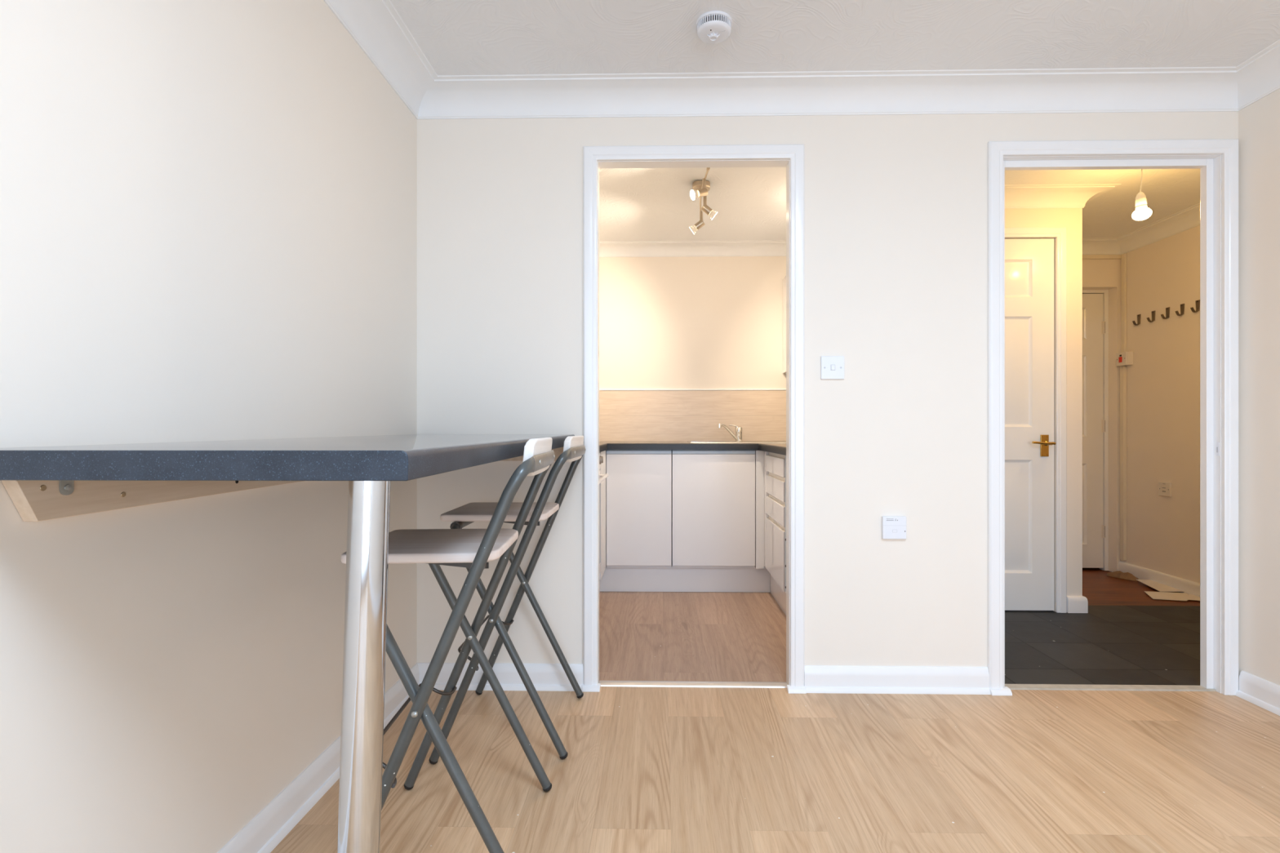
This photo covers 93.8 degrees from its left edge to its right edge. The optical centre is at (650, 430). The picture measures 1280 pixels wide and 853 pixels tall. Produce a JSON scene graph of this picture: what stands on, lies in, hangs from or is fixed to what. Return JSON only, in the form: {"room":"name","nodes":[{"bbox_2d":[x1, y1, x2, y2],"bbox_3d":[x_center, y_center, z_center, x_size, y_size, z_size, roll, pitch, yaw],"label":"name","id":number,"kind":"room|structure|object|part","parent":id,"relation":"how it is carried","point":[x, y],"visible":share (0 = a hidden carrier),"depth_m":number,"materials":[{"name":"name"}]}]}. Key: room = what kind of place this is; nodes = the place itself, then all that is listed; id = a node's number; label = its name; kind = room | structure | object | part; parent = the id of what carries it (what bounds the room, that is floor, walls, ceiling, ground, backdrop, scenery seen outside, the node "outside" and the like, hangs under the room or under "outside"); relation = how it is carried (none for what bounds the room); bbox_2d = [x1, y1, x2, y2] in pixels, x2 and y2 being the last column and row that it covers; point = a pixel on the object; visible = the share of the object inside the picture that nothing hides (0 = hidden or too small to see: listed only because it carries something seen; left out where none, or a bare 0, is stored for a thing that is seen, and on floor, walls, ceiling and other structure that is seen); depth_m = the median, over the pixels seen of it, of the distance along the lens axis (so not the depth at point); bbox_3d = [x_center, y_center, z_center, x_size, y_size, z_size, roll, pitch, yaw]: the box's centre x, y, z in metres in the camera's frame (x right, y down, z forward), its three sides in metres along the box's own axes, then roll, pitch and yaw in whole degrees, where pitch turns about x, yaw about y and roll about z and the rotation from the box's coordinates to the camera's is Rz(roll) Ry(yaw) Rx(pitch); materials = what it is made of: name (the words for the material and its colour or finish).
{"room":"dining room","nodes":[
{"label":"dining room","id":0,"kind":"room"},
{"bbox_2d":[0,0,417,852],"bbox_3d":[-0.981,-0.147,-0.409,0.100,2.235,5.345,0,0,1],"label":"wall","id":1,"kind":"structure","parent":0,"point":[208,208],"depth_m":1.17,"materials":[{"name":"paint"}]},
{"bbox_2d":[217,662,582,852],"bbox_3d":[-0.614,0.924,-0.366,0.631,0.092,5.245,0,0,1],"label":"baseboard","id":2,"kind":"structure","parent":1,"relation":"attached to","point":[266,830],"depth_m":1.62,"materials":[{"name":"white wood"}]},
{"bbox_2d":[323,0,1279,119],"bbox_3d":[0.594,-1.220,-0.389,3.048,0.090,5.245,0,0,1],"label":"trim coving","id":3,"kind":"structure","parent":1,"relation":"attached to","point":[376,26],"depth_m":2.18,"materials":[{"name":"white paint"}]},
{"bbox_2d":[271,568,1279,852],"bbox_3d":[1.102,0.995,0.610,4.240,0.050,7.460,0,0,1],"label":"floor","id":4,"kind":"structure","parent":0,"point":[644,770],"depth_m":1.78,"materials":[{"name":"brown wood"}]},
{"bbox_2d":[0,434,574,852],"bbox_3d":[-0.590,0.492,1.502,0.608,0.956,1.507,0,0,1],"label":"breakfast bar","id":5,"kind":"object","parent":4,"relation":"on","point":[42,483],"visible":0.89,"depth_m":0.91,"materials":[{"name":"grey laminate"}]},
{"bbox_2d":[0,434,574,480],"bbox_3d":[-0.588,0.039,1.500,0.604,0.048,1.502,0,0,1],"label":"countertop","id":6,"kind":"structure","parent":5,"relation":"on","point":[404,457],"depth_m":0.75,"materials":[{"name":"grey stone"}]},
{"bbox_3d":[-0.451,0.512,0.936,0.060,0.895,0.093,0,0,23],"label":"post","id":7,"kind":"part","parent":5,"relation":"part of","materials":[{"name":"silver metal"}]},
{"bbox_2d":[341,437,555,852],"bbox_3d":[-0.445,0.494,1.400,0.416,0.951,0.489,0,0,-3],"label":"folding stool","id":8,"kind":"object","parent":4,"relation":"on","point":[472,548],"visible":0.91,"depth_m":1.25,"materials":[{"name":"grey paint"}]},
{"bbox_3d":[-0.551,0.681,1.395,0.080,0.048,0.449,0,0,-3],"label":"stay rod","id":9,"kind":"part","parent":8,"relation":"part of","materials":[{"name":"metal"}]},
{"bbox_3d":[-0.490,0.266,1.398,0.322,0.021,0.316,0,0,-3],"label":"seat","id":10,"kind":"part","parent":8,"relation":"part of","materials":[{"name":"white plastic"}]},
{"bbox_3d":[-0.445,0.507,1.400,0.414,0.912,0.482,0,0,-3],"label":"frame","id":11,"kind":"part","parent":8,"relation":"part of","materials":[{"name":"grey paint"}]},
{"bbox_3d":[-0.432,0.622,1.401,0.354,0.683,0.423,0,0,-3],"label":"leg frame","id":12,"kind":"part","parent":8,"relation":"part of","materials":[{"name":"grey paint"}]},
{"bbox_3d":[-0.257,0.058,1.410,0.033,0.080,0.340,0,0,-3],"label":"backrest","id":13,"kind":"part","parent":8,"relation":"part of","materials":[{"name":"white plastic"}]},
{"bbox_2d":[429,435,586,764],"bbox_3d":[-0.433,0.494,1.968,0.416,0.951,0.489,0,0,0],"label":"folding stool","id":14,"kind":"object","parent":4,"relation":"on","point":[574,450],"visible":0.92,"depth_m":1.80,"materials":[{"name":"grey paint"}]},
{"bbox_3d":[-0.540,0.681,1.968,0.080,0.048,0.449,0,0,0],"label":"stay rod","id":15,"kind":"part","parent":14,"relation":"part of","materials":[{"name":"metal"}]},
{"bbox_3d":[-0.478,0.266,1.968,0.322,0.021,0.316,0,0,0],"label":"seat","id":16,"kind":"part","parent":14,"relation":"part of","materials":[{"name":"white plastic"}]},
{"bbox_3d":[-0.421,0.622,1.968,0.354,0.683,0.423,0,0,0],"label":"leg frame","id":17,"kind":"part","parent":14,"relation":"part of","materials":[{"name":"grey paint"}]},
{"bbox_3d":[-0.245,0.058,1.967,0.033,0.080,0.340,0,0,0],"label":"backrest","id":18,"kind":"part","parent":14,"relation":"part of","materials":[{"name":"white plastic"}]},
{"bbox_2d":[599,453,608,573],"bbox_3d":[-0.547,0.468,2.972,0.636,0.700,0.594,0,0,1],"label":"oven","id":19,"kind":"object","parent":4,"relation":"on","point":[604,477],"visible":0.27,"depth_m":3.18,"materials":[{"name":"white metal"}]},
{"bbox_3d":[-0.284,0.492,2.967,0.019,0.555,0.590,0,0,1],"label":"door","id":20,"kind":"part","parent":19,"relation":"part of","materials":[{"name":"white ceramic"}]},
{"bbox_3d":[-0.252,0.243,2.971,0.046,0.019,0.532,0,0,1],"label":"handle","id":21,"kind":"part","parent":19,"relation":"part of","materials":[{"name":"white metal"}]},
{"bbox_2d":[599,449,671,580],"bbox_3d":[-0.074,0.467,3.685,0.408,0.702,0.842,0,0,1],"label":"base cabinet","id":22,"kind":"object","parent":4,"relation":"on","point":[636,495],"visible":0.87,"depth_m":3.55,"materials":[{"name":"white laminate"}]},
{"bbox_3d":[-0.274,0.468,3.421,0.018,0.700,0.306,0,0,1],"label":"filler panel","id":23,"kind":"part","parent":22,"relation":"part of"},
{"bbox_3d":[-0.066,0.130,3.559,0.386,0.018,0.018,0,0,1],"label":"handle rail","id":24,"kind":"part","parent":22,"relation":"part of","materials":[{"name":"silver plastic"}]},
{"bbox_2d":[599,441,786,455],"bbox_3d":[0.180,0.096,3.222,2.096,0.038,1.759,0,0,1],"label":"countertop","id":25,"kind":"structure","parent":22,"relation":"on","point":[778,448],"depth_m":3.52,"materials":[{"name":"black laminate"}]},
{"bbox_2d":[717,423,742,441],"bbox_3d":[0.525,0.017,3.936,0.204,0.122,0.054,0,0,-31],"label":"mixer tap","id":26,"kind":"object","parent":25,"relation":"on","point":[738,437],"visible":0.99,"depth_m":3.95,"materials":[{"name":"silver metal"}]},
{"bbox_3d":[0.568,-0.016,3.975,0.092,0.045,0.049,0,0,1],"label":"lever","id":27,"kind":"part","parent":26,"relation":"part of","materials":[{"name":"silver metal"}]},
{"bbox_2d":[734,431,742,441],"bbox_3d":[0.589,0.043,3.975,0.054,0.071,0.054,0,0,1],"label":"tap","id":28,"kind":"object","parent":26,"relation":"on","point":[738,437],"depth_m":3.95,"materials":[{"name":"silver metal"}]},
{"bbox_2d":[687,440,786,443],"bbox_3d":[0.709,0.150,3.815,0.925,0.154,0.455,0,0,1],"label":"sink","id":29,"kind":"object","parent":25,"relation":"in","point":[690,442],"visible":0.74,"depth_m":3.88,"materials":[{"name":"silver metal"}]},
{"bbox_2d":[600,566,769,592],"bbox_3d":[0.078,0.894,3.603,1.282,0.151,0.016,0,0,1],"label":"plinth","id":30,"kind":"object","parent":4,"relation":"on","point":[614,579],"visible":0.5,"depth_m":3.59,"materials":[{"name":"white laminate"}]},
{"bbox_2d":[599,680,786,688],"bbox_3d":[0.163,0.967,2.283,0.714,0.009,0.047,0,0,1],"label":"trim","id":31,"kind":"structure","parent":4,"relation":"on","point":[603,683],"depth_m":2.27,"materials":[{"name":"metal"}]},
{"bbox_2d":[671,449,764,568],"bbox_3d":[0.408,0.467,3.819,0.542,0.702,0.556,0,0,1],"label":"base cabinet","id":32,"kind":"object","parent":4,"relation":"on","point":[717,495],"visible":0.88,"depth_m":3.54,"materials":[{"name":"white laminate"}]},
{"bbox_3d":[0.377,0.130,3.551,0.490,0.018,0.018,0,0,1],"label":"handle rail","id":33,"kind":"part","parent":32,"relation":"part of","materials":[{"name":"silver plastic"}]},
{"bbox_3d":[0.650,0.468,3.546,0.048,0.700,0.020,0,0,1],"label":"filler panel","id":34,"kind":"part","parent":32,"relation":"part of","materials":[{"name":"beige laminate"}]},
{"bbox_2d":[764,451,785,591],"bbox_3d":[0.949,0.467,3.250,0.560,0.702,0.559,0,0,1],"label":"drawer unit","id":35,"kind":"object","parent":4,"relation":"on","point":[774,463],"visible":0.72,"depth_m":3.22,"materials":[{"name":"beige plastic"}]},
{"bbox_3d":[0.684,0.461,3.507,0.020,0.685,0.055,0,0,1],"label":"corner post","id":36,"kind":"part","parent":35,"relation":"part of","materials":[{"name":"beige laminate"}]},
{"bbox_3d":[0.678,0.655,3.227,0.020,0.296,0.498,0,0,1],"label":"drawer","id":37,"kind":"part","parent":35,"relation":"part of","materials":[{"name":"white laminate"}]},
{"bbox_3d":[0.678,0.432,3.227,0.020,0.101,0.498,0,0,1],"label":"drawer","id":38,"kind":"part","parent":35,"relation":"part of","materials":[{"name":"beige laminate"}]},
{"bbox_3d":[0.678,0.308,3.227,0.020,0.100,0.498,0,0,1],"label":"drawer","id":39,"kind":"part","parent":35,"relation":"part of","materials":[{"name":"beige laminate"}]},
{"bbox_3d":[0.678,0.190,3.227,0.020,0.091,0.498,0,0,1],"label":"drawer","id":40,"kind":"part","parent":35,"relation":"part of","materials":[{"name":"beige laminate"}]},
{"bbox_3d":[0.682,0.133,3.227,0.014,0.024,0.488,0,0,1],"label":"grip rail","id":41,"kind":"part","parent":35,"relation":"part of","materials":[{"name":"beige plastic"}]},
{"bbox_3d":[0.682,0.496,3.227,0.014,0.024,0.488,0,0,1],"label":"grip rail","id":42,"kind":"part","parent":35,"relation":"part of","materials":[{"name":"beige plastic"}]},
{"bbox_3d":[0.682,0.247,3.227,0.014,0.024,0.488,0,0,1],"label":"grip rail","id":43,"kind":"part","parent":35,"relation":"part of","materials":[{"name":"beige plastic"}]},
{"bbox_3d":[0.682,0.371,3.227,0.014,0.024,0.488,0,0,1],"label":"grip rail","id":44,"kind":"part","parent":35,"relation":"part of","materials":[{"name":"beige plastic"}]},
{"bbox_2d":[770,575,786,615],"bbox_3d":[0.715,0.894,2.957,0.016,0.151,1.250,0,0,1],"label":"plinth","id":45,"kind":"object","parent":4,"relation":"on","point":[780,596],"visible":0.21,"depth_m":3.33,"materials":[{"name":"white laminate"}]},
{"bbox_2d":[785,455,786,592],"bbox_3d":[0.939,0.467,2.647,0.556,0.702,0.639,0,0,1],"label":"base cabinet","id":46,"kind":"object","parent":4,"relation":"on","point":[785,455],"visible":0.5,"depth_m":2.95,"materials":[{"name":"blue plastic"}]},
{"bbox_2d":[1004,684,1216,691],"bbox_3d":[1.705,0.968,2.251,0.795,0.007,0.041,0,0,1],"label":"trim","id":47,"kind":"structure","parent":4,"relation":"on","point":[1012,686],"depth_m":2.24,"materials":[{"name":"beige wood"}]},
{"bbox_2d":[1106,571,1138,581],"bbox_3d":[3.105,0.952,3.933,0.074,0.042,0.170,0,0,-27],"label":"crumpled paper","id":48,"kind":"object","parent":4,"relation":"on","point":[1126,575],"visible":0.95,"depth_m":3.91,"materials":[{"name":"brown paper"}]},
{"bbox_2d":[1144,591,1188,600],"bbox_3d":[3.028,0.964,3.483,0.250,0.008,0.171,0,0,16],"label":"envelope","id":49,"kind":"object","parent":4,"relation":"on","point":[1154,595],"visible":1,"depth_m":3.48,"materials":[{"name":"white paper"}]},
{"bbox_2d":[1136,579,1184,591],"bbox_3d":[3.147,0.952,3.665,0.174,0.017,0.255,0,0,13],"label":"envelope","id":50,"kind":"object","parent":49,"relation":"on","point":[1159,587],"visible":0.79,"depth_m":3.65,"materials":[{"name":"white paper"}]},
{"bbox_2d":[1186,593,1199,600],"bbox_3d":[3.136,0.959,3.445,0.172,0.012,0.057,0,0,-43],"label":"letter","id":51,"kind":"object","parent":49,"relation":"on","point":[1191,597],"visible":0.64,"depth_m":3.43,"materials":[{"name":"white paper"}]},
{"bbox_2d":[417,111,1238,666],"bbox_3d":[1.086,-0.147,2.253,4.133,2.235,0.055,0,0,1],"label":"wall","id":52,"kind":"structure","parent":0,"point":[895,206],"depth_m":2.23,"materials":[{"name":"paint"}]},
{"bbox_2d":[599,240,786,257],"bbox_3d":[0.180,-1.228,3.200,2.100,0.075,1.806,0,0,1],"label":"trim","id":53,"kind":"structure","parent":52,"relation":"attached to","point":[753,247],"depth_m":4.07,"materials":[{"name":"white paint"}]},
{"bbox_2d":[582,144,806,693],"bbox_3d":[0.162,-0.046,2.258,0.828,2.033,0.096,0,0,1],"label":"door frame","id":54,"kind":"structure","parent":52,"relation":"in","point":[718,155],"depth_m":2.23,"materials":[{"name":"white wood"}]},
{"bbox_3d":[0.163,-0.046,2.302,0.824,2.033,0.009,0,0,1],"label":"architrave","id":55,"kind":"part","parent":54,"relation":"part of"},
{"bbox_2d":[820,355,844,379],"bbox_3d":[0.679,-0.233,2.227,0.086,0.086,0.011,0,0,1],"label":"light switch","id":56,"kind":"object","parent":52,"relation":"attached to","point":[832,367],"visible":1,"depth_m":2.22,"materials":[{"name":"white plastic"}]},
{"bbox_2d":[881,515,906,539],"bbox_3d":[0.905,0.361,2.220,0.087,0.083,0.016,0,0,1],"label":"socket","id":57,"kind":"object","parent":52,"relation":"attached to","point":[892,526],"visible":1,"depth_m":2.21,"materials":[{"name":"white plastic"}]},
{"bbox_2d":[804,665,990,694],"bbox_3d":[0.912,0.924,2.215,0.677,0.092,0.026,0,0,1],"label":"baseboard","id":58,"kind":"structure","parent":52,"relation":"attached to","point":[934,680],"depth_m":2.21,"materials":[{"name":"white wood"}]},
{"bbox_2d":[987,138,1238,696],"bbox_3d":[1.703,-0.049,2.228,0.907,2.038,0.100,0,0,1],"label":"door frame","id":59,"kind":"structure","parent":52,"relation":"in","point":[1219,172],"depth_m":2.21,"materials":[{"name":"white wood"}]},
{"bbox_3d":[2.102,0.070,2.217,0.002,0.050,0.012,0,0,1],"label":"strike plate","id":60,"kind":"part","parent":59,"relation":"part of","materials":[{"name":"silver metal"}]},
{"bbox_2d":[390,0,1279,241],"bbox_3d":[1.102,-1.290,0.610,4.240,0.050,7.460,0,0,1],"label":"ceiling","id":61,"kind":"structure","parent":0,"point":[455,37],"depth_m":1.98,"materials":[{"name":"white paint"}]},
{"bbox_2d":[688,167,717,234],"bbox_3d":[0.273,-1.175,3.049,0.154,0.179,0.580,0,0,1],"label":"ceiling spotlight","id":62,"kind":"object","parent":61,"relation":"attached to","point":[700,188],"visible":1,"depth_m":3.05,"materials":[{"name":"silver metal"}]},
{"bbox_3d":[0.204,-1.129,2.870,0.017,0.045,0.048,0,0,-18],"label":"bulb","id":63,"kind":"part","parent":62,"relation":"part of","materials":[{"name":"white glass"}]},
{"bbox_3d":[0.241,-1.110,3.315,0.047,0.050,0.050,0,0,1],"label":"bulb","id":64,"kind":"part","parent":62,"relation":"part of","materials":[{"name":"clear glass"}]},
{"bbox_3d":[0.215,-1.129,2.871,0.045,0.048,0.048,0,0,1],"label":"bulb","id":65,"kind":"part","parent":62,"relation":"part of","materials":[{"name":"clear glass"}]},
{"bbox_3d":[0.283,-1.177,3.300,0.019,0.056,0.018,0,0,1],"label":"stem","id":66,"kind":"part","parent":62,"relation":"part of","materials":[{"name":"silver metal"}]},
{"bbox_3d":[0.262,-1.250,3.066,0.090,0.029,0.090,0,0,1],"label":"ceiling plate","id":67,"kind":"part","parent":62,"relation":"part of","materials":[{"name":"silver metal"}]},
{"bbox_3d":[0.261,-1.186,2.891,0.019,0.056,0.018,0,0,1],"label":"stem","id":68,"kind":"part","parent":62,"relation":"part of","materials":[{"name":"silver metal"}]},
{"bbox_3d":[0.285,-1.191,3.110,0.019,0.056,0.018,0,0,1],"label":"stem","id":69,"kind":"part","parent":62,"relation":"part of","materials":[{"name":"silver metal"}]},
{"bbox_3d":[0.327,-1.121,3.117,0.048,0.050,0.050,0,0,1],"label":"bulb","id":70,"kind":"part","parent":62,"relation":"part of","materials":[{"name":"clear glass"}]},
{"bbox_2d":[696,10,732,44],"bbox_3d":[0.199,-1.242,1.859,0.112,0.046,0.112,0,0,1],"label":"smoke detector","id":71,"kind":"object","parent":61,"relation":"attached to","point":[713,27],"visible":1,"depth_m":1.83,"materials":[{"name":"white plastic"}]},
{"bbox_2d":[1132,168,1151,220],"bbox_3d":[2.258,-1.115,2.748,0.072,0.298,0.072,0,0,1],"label":"pendant light","id":72,"kind":"object","parent":61,"relation":"hanging from","point":[1142,212],"visible":0.86,"depth_m":2.73,"materials":[{"name":"white plastic"}]},
{"bbox_3d":[2.258,-0.995,2.748,0.072,0.058,0.072,0,0,1],"label":"bulb","id":73,"kind":"part","parent":72,"relation":"part of","materials":[{"name":"white glass"}]},
{"bbox_2d":[599,256,1120,572],"bbox_3d":[1.168,-0.147,4.187,4.240,2.235,0.204,0,0,1],"label":"wall","id":74,"kind":"structure","parent":0,"point":[677,322],"depth_m":4.10,"materials":[{"name":"paint"}]},
{"bbox_2d":[599,390,786,441],"bbox_3d":[0.197,-0.098,4.097,2.096,0.350,0.008,0,0,1],"label":"backsplash","id":75,"kind":"structure","parent":74,"relation":"attached to","point":[624,415],"depth_m":4.09,"materials":[{"name":"brown wood"}]},
{"bbox_2d":[599,389,786,390],"bbox_3d":[0.197,-0.278,4.095,2.096,0.008,0.013,0,0,1],"label":"edging strip","id":76,"kind":"object","parent":75,"relation":"attached to","point":[599,389],"visible":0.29,"depth_m":4.09,"materials":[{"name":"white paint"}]},
{"bbox_2d":[782,275,786,373],"bbox_3d":[1.068,-0.680,3.758,0.340,0.700,0.654,0,0,1],"label":"upper cabinet","id":77,"kind":"object","parent":74,"relation":"attached to","point":[784,277],"visible":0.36,"depth_m":4.03,"materials":[{"name":"beige plastic"}]},
{"bbox_2d":[1082,289,1108,570],"bbox_3d":[2.765,-0.001,4.162,0.794,1.941,0.054,0,0,1],"label":"door","id":78,"kind":"structure","parent":74,"relation":"in","point":[1095,302],"depth_m":4.14,"materials":[{"name":"white wood"}]},
{"bbox_2d":[1082,254,1121,259],"bbox_3d":[2.757,-1.171,4.050,0.854,0.026,0.017,0,0,1],"label":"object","id":79,"kind":"object","parent":74,"relation":"attached to","point":[1084,256],"visible":0.44,"depth_m":4.04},
{"bbox_2d":[1004,208,1082,611],"bbox_3d":[1.802,-0.147,3.739,1.024,2.235,1.076,0,0,1],"label":"wall","id":80,"kind":"structure","parent":0,"point":[1070,218],"depth_m":3.19,"materials":[{"name":"paint"}]},
{"bbox_2d":[1004,226,1066,613],"bbox_3d":[1.780,-0.056,3.193,0.872,2.051,0.098,0,0,1],"label":"door","id":81,"kind":"structure","parent":80,"relation":"in","point":[1029,443],"depth_m":3.20,"materials":[{"name":"white wood"}]},
{"bbox_3d":[2.072,0.070,3.167,0.117,0.026,0.056,0,0,1],"label":"lever","id":82,"kind":"part","parent":81,"relation":"part of","materials":[{"name":"gold metal"}]},
{"bbox_3d":[2.107,0.082,3.197,0.042,0.116,0.006,0,0,1],"label":"handle plate","id":83,"kind":"part","parent":81,"relation":"part of","materials":[{"name":"gold metal"}]},
{"bbox_2d":[1066,595,1088,613],"bbox_3d":[2.278,0.927,3.616,0.102,0.086,0.884,0,0,1],"label":"baseboard","id":84,"kind":"structure","parent":80,"relation":"attached to","point":[1075,604],"depth_m":3.17,"materials":[{"name":"white wood"}]},
{"bbox_2d":[1004,183,1199,254],"bbox_3d":[2.229,-1.225,3.164,1.880,0.080,1.810,0,0,1],"label":"trim","id":85,"kind":"structure","parent":80,"relation":"attached to","point":[1016,196],"depth_m":3.38,"materials":[{"name":"white paint"}]},
{"bbox_2d":[1120,225,1199,583],"bbox_3d":[3.219,-0.147,3.120,0.100,2.235,1.860,0,0,1],"label":"wall","id":86,"kind":"structure","parent":0,"point":[1163,378],"depth_m":3.71,"materials":[{"name":"paint"}]},
{"bbox_2d":[1120,365,1126,560],"bbox_3d":[3.174,0.220,4.015,0.021,1.300,0.032,0,0,1],"label":"pipe","id":87,"kind":"object","parent":86,"relation":"attached to","point":[1122,369],"visible":1,"depth_m":4.00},
{"bbox_2d":[1121,253,1126,352],"bbox_3d":[3.177,-0.852,4.013,0.015,0.663,0.028,0,0,1],"label":"pipe","id":88,"kind":"object","parent":86,"relation":"attached to","point":[1123,255],"visible":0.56,"depth_m":4.00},
{"bbox_2d":[1115,351,1133,366],"bbox_3d":[3.158,-0.475,3.987,0.052,0.088,0.088,0,0,1],"label":"switch","id":89,"kind":"object","parent":86,"relation":"attached to","point":[1124,358],"visible":1,"depth_m":3.96,"materials":[{"name":"beige plastic"}]},
{"bbox_3d":[3.140,-0.475,3.987,0.008,0.088,0.088,0,0,1],"label":"plate","id":90,"kind":"part","parent":89,"relation":"part of","materials":[{"name":"beige plastic"}]},
{"bbox_2d":[1132,314,1140,325],"bbox_3d":[3.164,-0.718,3.897,0.041,0.072,0.027,0,0,1],"label":"coat hook","id":91,"kind":"object","parent":86,"relation":"attached to","point":[1138,315],"visible":1,"depth_m":3.89,"materials":[{"name":"grey metal"}]},
{"bbox_3d":[3.182,-0.723,3.896,0.005,0.062,0.027,0,0,1],"label":"plate","id":92,"kind":"part","parent":91,"relation":"part of","materials":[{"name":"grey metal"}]},
{"bbox_2d":[1146,311,1155,322],"bbox_3d":[3.162,-0.718,3.782,0.041,0.072,0.027,0,0,1],"label":"coat hook","id":93,"kind":"object","parent":86,"relation":"attached to","point":[1153,312],"visible":1,"depth_m":3.78,"materials":[{"name":"grey metal"}]},
{"bbox_3d":[3.161,-0.698,3.782,0.040,0.031,0.019,0,0,1],"label":"hook arm","id":94,"kind":"part","parent":93,"relation":"part of","materials":[{"name":"grey metal"}]},
{"bbox_3d":[3.180,-0.723,3.781,0.005,0.062,0.027,0,0,1],"label":"plate","id":95,"kind":"part","parent":93,"relation":"part of","materials":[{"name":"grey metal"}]},
{"bbox_2d":[1118,560,1199,596],"bbox_3d":[3.161,0.927,3.147,0.018,0.086,1.810,0,0,1],"label":"baseboard","id":96,"kind":"structure","parent":86,"relation":"attached to","point":[1188,587],"depth_m":3.70,"materials":[{"name":"white wood"}]},
{"bbox_2d":[1158,481,1171,497],"bbox_3d":[3.173,0.363,3.689,0.013,0.086,0.086,0,0,1],"label":"wall socket","id":97,"kind":"object","parent":86,"relation":"attached to","point":[1164,488],"visible":1,"depth_m":3.68,"materials":[{"name":"beige plastic"}]},
{"bbox_2d":[1160,306,1169,319],"bbox_3d":[3.160,-0.718,3.675,0.041,0.072,0.027,0,0,1],"label":"coat hook","id":98,"kind":"object","parent":86,"relation":"attached to","point":[1167,309],"visible":1,"depth_m":3.67,"materials":[{"name":"grey metal"}]},
{"bbox_3d":[3.159,-0.698,3.675,0.040,0.031,0.019,0,0,1],"label":"hook arm","id":99,"kind":"part","parent":98,"relation":"part of","materials":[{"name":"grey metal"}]},
{"bbox_3d":[3.178,-0.723,3.674,0.005,0.062,0.027,0,0,1],"label":"plate","id":100,"kind":"part","parent":98,"relation":"part of","materials":[{"name":"grey metal"}]},
{"bbox_2d":[1174,303,1184,315],"bbox_3d":[3.158,-0.718,3.572,0.041,0.072,0.027,0,0,1],"label":"coat hook","id":101,"kind":"object","parent":86,"relation":"attached to","point":[1182,305],"visible":1,"depth_m":3.57,"materials":[{"name":"grey metal"}]},
{"bbox_3d":[3.157,-0.698,3.572,0.040,0.031,0.019,0,0,1],"label":"hook arm","id":102,"kind":"part","parent":101,"relation":"part of","materials":[{"name":"grey metal"}]},
{"bbox_3d":[3.176,-0.723,3.571,0.005,0.062,0.027,0,0,1],"label":"plate","id":103,"kind":"part","parent":101,"relation":"part of","materials":[{"name":"grey metal"}]},
{"bbox_2d":[1190,299,1199,312],"bbox_3d":[3.156,-0.718,3.469,0.041,0.072,0.027,0,0,1],"label":"coat hook","id":104,"kind":"object","parent":86,"relation":"attached to","point":[1197,302],"visible":0.97,"depth_m":3.46,"materials":[{"name":"grey metal"}]},
{"bbox_3d":[3.155,-0.698,3.469,0.040,0.031,0.019,0,0,1],"label":"hook arm","id":105,"kind":"part","parent":104,"relation":"part of","materials":[{"name":"grey metal"}]},
{"bbox_3d":[3.174,-0.723,3.468,0.005,0.062,0.027,0,0,1],"label":"plate","id":106,"kind":"part","parent":104,"relation":"part of","materials":[{"name":"grey metal"}]},
{"bbox_2d":[1238,88,1279,690],"bbox_3d":[2.167,-0.147,-0.468,0.100,2.235,5.345,0,0,1],"label":"wall","id":107,"kind":"structure","parent":0,"point":[1259,122],"depth_m":2.13,"materials":[{"name":"paint"}]},
{"bbox_2d":[1235,671,1279,715],"bbox_3d":[2.104,0.924,-0.426,0.026,0.092,5.227,0,0,1],"label":"baseboard","id":108,"kind":"structure","parent":107,"relation":"attached to","point":[1264,694],"depth_m":2.11,"materials":[{"name":"white wood"}]}
]}

